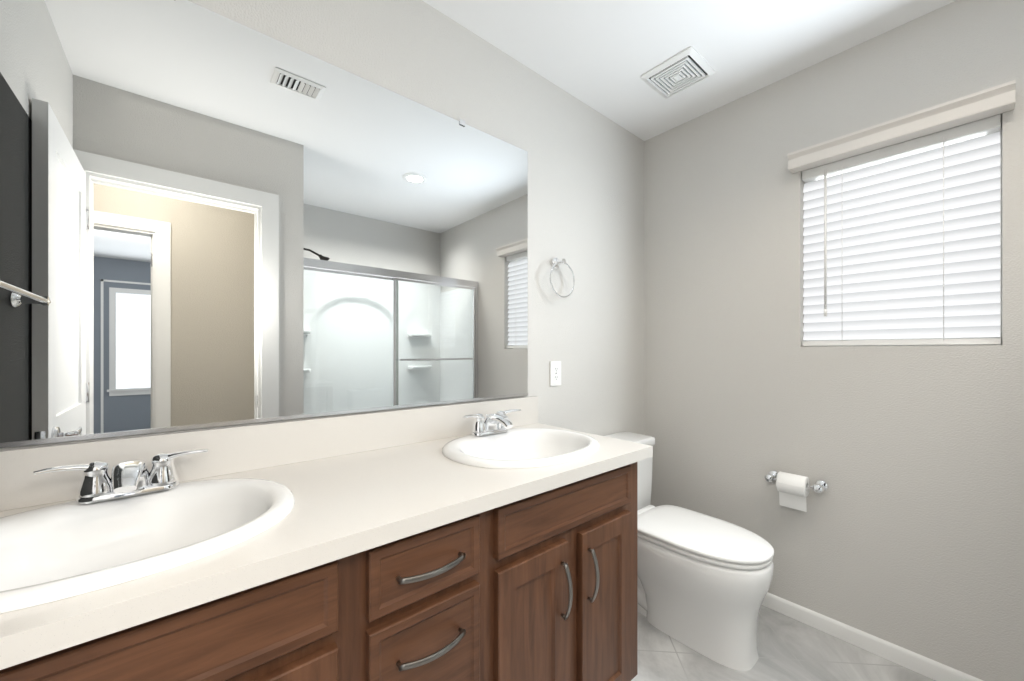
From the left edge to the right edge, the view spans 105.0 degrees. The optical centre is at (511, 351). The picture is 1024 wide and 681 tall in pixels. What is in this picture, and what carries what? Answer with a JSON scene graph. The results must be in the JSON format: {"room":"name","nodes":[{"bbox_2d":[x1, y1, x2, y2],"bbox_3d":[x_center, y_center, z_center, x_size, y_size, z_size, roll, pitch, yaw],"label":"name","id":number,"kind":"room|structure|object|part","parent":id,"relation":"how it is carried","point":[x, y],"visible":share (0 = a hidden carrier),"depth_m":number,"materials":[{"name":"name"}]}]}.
{"room":"bathroom","nodes":[
{"label":"bathroom","id":0,"kind":"room"},
{"bbox_2d":[0,0,643,449],"bbox_3d":[-0.172,-0.025,1.605,2.750,2.470,0.100,0,0,-40],"label":"wall","id":1,"kind":"structure","parent":0,"point":[584,192],"depth_m":1.83,"materials":[{"name":"grey paint"}]},
{"bbox_2d":[0,0,527,447],"bbox_3d":[-0.518,-0.346,1.237,1.538,1.084,0.010,0,0,-40],"label":"vanity mirror","id":2,"kind":"object","parent":1,"relation":"attached to","point":[209,218],"visible":1,"depth_m":1.04,"materials":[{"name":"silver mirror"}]},
{"bbox_2d":[0,396,537,503],"bbox_3d":[-0.496,0.262,1.249,1.590,0.120,0.019,0,0,-40],"label":"backsplash","id":3,"kind":"structure","parent":1,"relation":"attached to","point":[40,472],"depth_m":1.02,"materials":[{"name":"white stone"}]},
{"bbox_2d":[550,361,560,385],"bbox_3d":[0.207,0.105,1.853,0.072,0.116,0.007,0,0,-40],"label":"electrical outlet plate","id":4,"kind":"object","parent":1,"relation":"attached to","point":[555,373],"visible":1,"depth_m":1.85,"materials":[{"name":"white plastic"}]},
{"bbox_2d":[550,257,574,297],"bbox_3d":[0.223,-0.344,1.834,0.168,0.195,0.057,0,0,-40],"label":"towel ring","id":5,"kind":"object","parent":1,"relation":"attached to","point":[556,262],"visible":1,"depth_m":1.83,"materials":[{"name":"silver metal"}]},
{"bbox_2d":[422,0,955,140],"bbox_3d":[1.134,-1.310,-1.483,4.750,0.100,6.500,0,0,-40],"label":"ceiling","id":6,"kind":"structure","parent":0,"point":[601,56],"depth_m":1.58,"materials":[{"name":"white paint"}]},
{"bbox_2d":[641,46,715,98],"bbox_3d":[0.754,-1.251,1.787,0.240,0.017,0.240,0,0,-40],"label":"fan","id":7,"kind":"object","parent":6,"relation":"attached to","point":[688,67],"visible":1,"depth_m":1.77,"materials":[{"name":"white plastic"}]},
{"bbox_2d":[647,53,708,94],"bbox_3d":[0.754,-1.252,1.787,0.190,0.001,0.190,0,0,-40],"label":"exhaust vent","id":8,"kind":"object","parent":7,"relation":"attached to","point":[687,69],"depth_m":1.77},
{"bbox_2d":[631,605,934,680],"bbox_3d":[1.134,1.260,-1.483,4.750,0.100,6.500,0,0,-40],"label":"floor","id":9,"kind":"structure","parent":0,"point":[790,649],"depth_m":1.54,"materials":[{"name":"tile"}]},
{"bbox_2d":[0,452,652,680],"bbox_3d":[-0.321,0.784,1.024,1.567,0.852,0.588,0,0,-40],"label":"bathroom vanity","id":10,"kind":"object","parent":9,"relation":"on","point":[493,540],"depth_m":0.82,"materials":[{"name":"brown wood"}]},
{"bbox_2d":[0,441,652,655],"bbox_3d":[-0.316,0.340,1.037,1.592,0.036,0.575,0,0,-40],"label":"countertop","id":11,"kind":"structure","parent":10,"relation":"on","point":[361,497],"depth_m":0.78,"materials":[{"name":"white stone"}]},
{"bbox_2d":[32,448,209,504],"bbox_3d":[-0.788,0.265,0.807,0.266,0.079,0.147,0,0,-40],"label":"faucet","id":12,"kind":"object","parent":11,"relation":"on","point":[130,481],"depth_m":0.81,"materials":[{"name":"silver metal"}]},
{"bbox_2d":[0,464,323,615],"bbox_3d":[-0.700,0.377,0.704,0.544,0.144,0.452,0,0,-40],"label":"sink","id":13,"kind":"object","parent":11,"relation":"in","point":[57,547],"depth_m":0.77,"materials":[{"name":"white ceramic"}]},
{"bbox_2d":[462,408,521,436],"bbox_3d":[-0.051,0.265,1.431,0.266,0.079,0.147,0,0,-40],"label":"faucet","id":14,"kind":"object","parent":11,"relation":"on","point":[497,424],"depth_m":1.43,"materials":[{"name":"silver metal"}]},
{"bbox_2d":[416,420,627,479],"bbox_3d":[0.036,0.377,1.328,0.544,0.144,0.452,0,0,-40],"label":"sink","id":15,"kind":"object","parent":11,"relation":"in","point":[507,450],"depth_m":1.40,"materials":[{"name":"white ceramic"}]},
{"bbox_2d":[605,432,773,670],"bbox_3d":[0.723,0.829,1.778,0.412,0.762,0.786,0,0,-40],"label":"toilet","id":16,"kind":"object","parent":9,"relation":"on","point":[703,583],"visible":0.73,"depth_m":1.57,"materials":[{"name":"white ceramic"}]},
{"bbox_3d":[0.536,0.636,1.998,0.412,0.376,0.208,0,0,-40],"label":"tank","id":17,"kind":"part","parent":16,"relation":"part of","materials":[{"name":"white ceramic"}]},
{"bbox_3d":[0.790,1.009,1.699,0.372,0.402,0.576,0,0,-40],"label":"bowl","id":18,"kind":"part","parent":16,"relation":"part of","materials":[{"name":"white ceramic"}]},
{"bbox_3d":[0.796,0.784,1.692,0.378,0.044,0.562,0,0,-40],"label":"seat","id":19,"kind":"part","parent":16,"relation":"part of","materials":[{"name":"white plastic"}]},
{"bbox_2d":[644,0,1023,680],"bbox_3d":[1.641,-0.025,1.476,0.150,2.470,2.640,0,0,-40],"label":"wall","id":20,"kind":"structure","parent":0,"point":[906,530],"depth_m":1.66,"materials":[{"name":"grey paint"}]},
{"bbox_2d":[764,470,828,511],"bbox_3d":[1.246,0.618,1.738,0.110,0.151,0.228,0,0,-40],"label":"toilet paper holder","id":21,"kind":"object","parent":20,"relation":"attached to","point":[793,489],"visible":1,"depth_m":1.71,"materials":[{"name":"white paper"}]},
{"bbox_2d":[762,592,982,680],"bbox_3d":[1.339,1.177,1.705,0.013,0.066,1.699,0,0,-40],"label":"baseboard","id":22,"kind":"structure","parent":20,"relation":"attached to","point":[917,663],"depth_m":1.57,"materials":[{"name":"white wood"}]},
{"bbox_2d":[787,80,1015,346],"bbox_3d":[1.568,-0.367,1.625,0.389,1.495,1.170,0,0,-40],"label":"window blind","id":23,"kind":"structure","parent":20,"relation":"in","point":[902,243],"depth_m":1.52,"materials":[{"name":"white plastic"}]}
]}

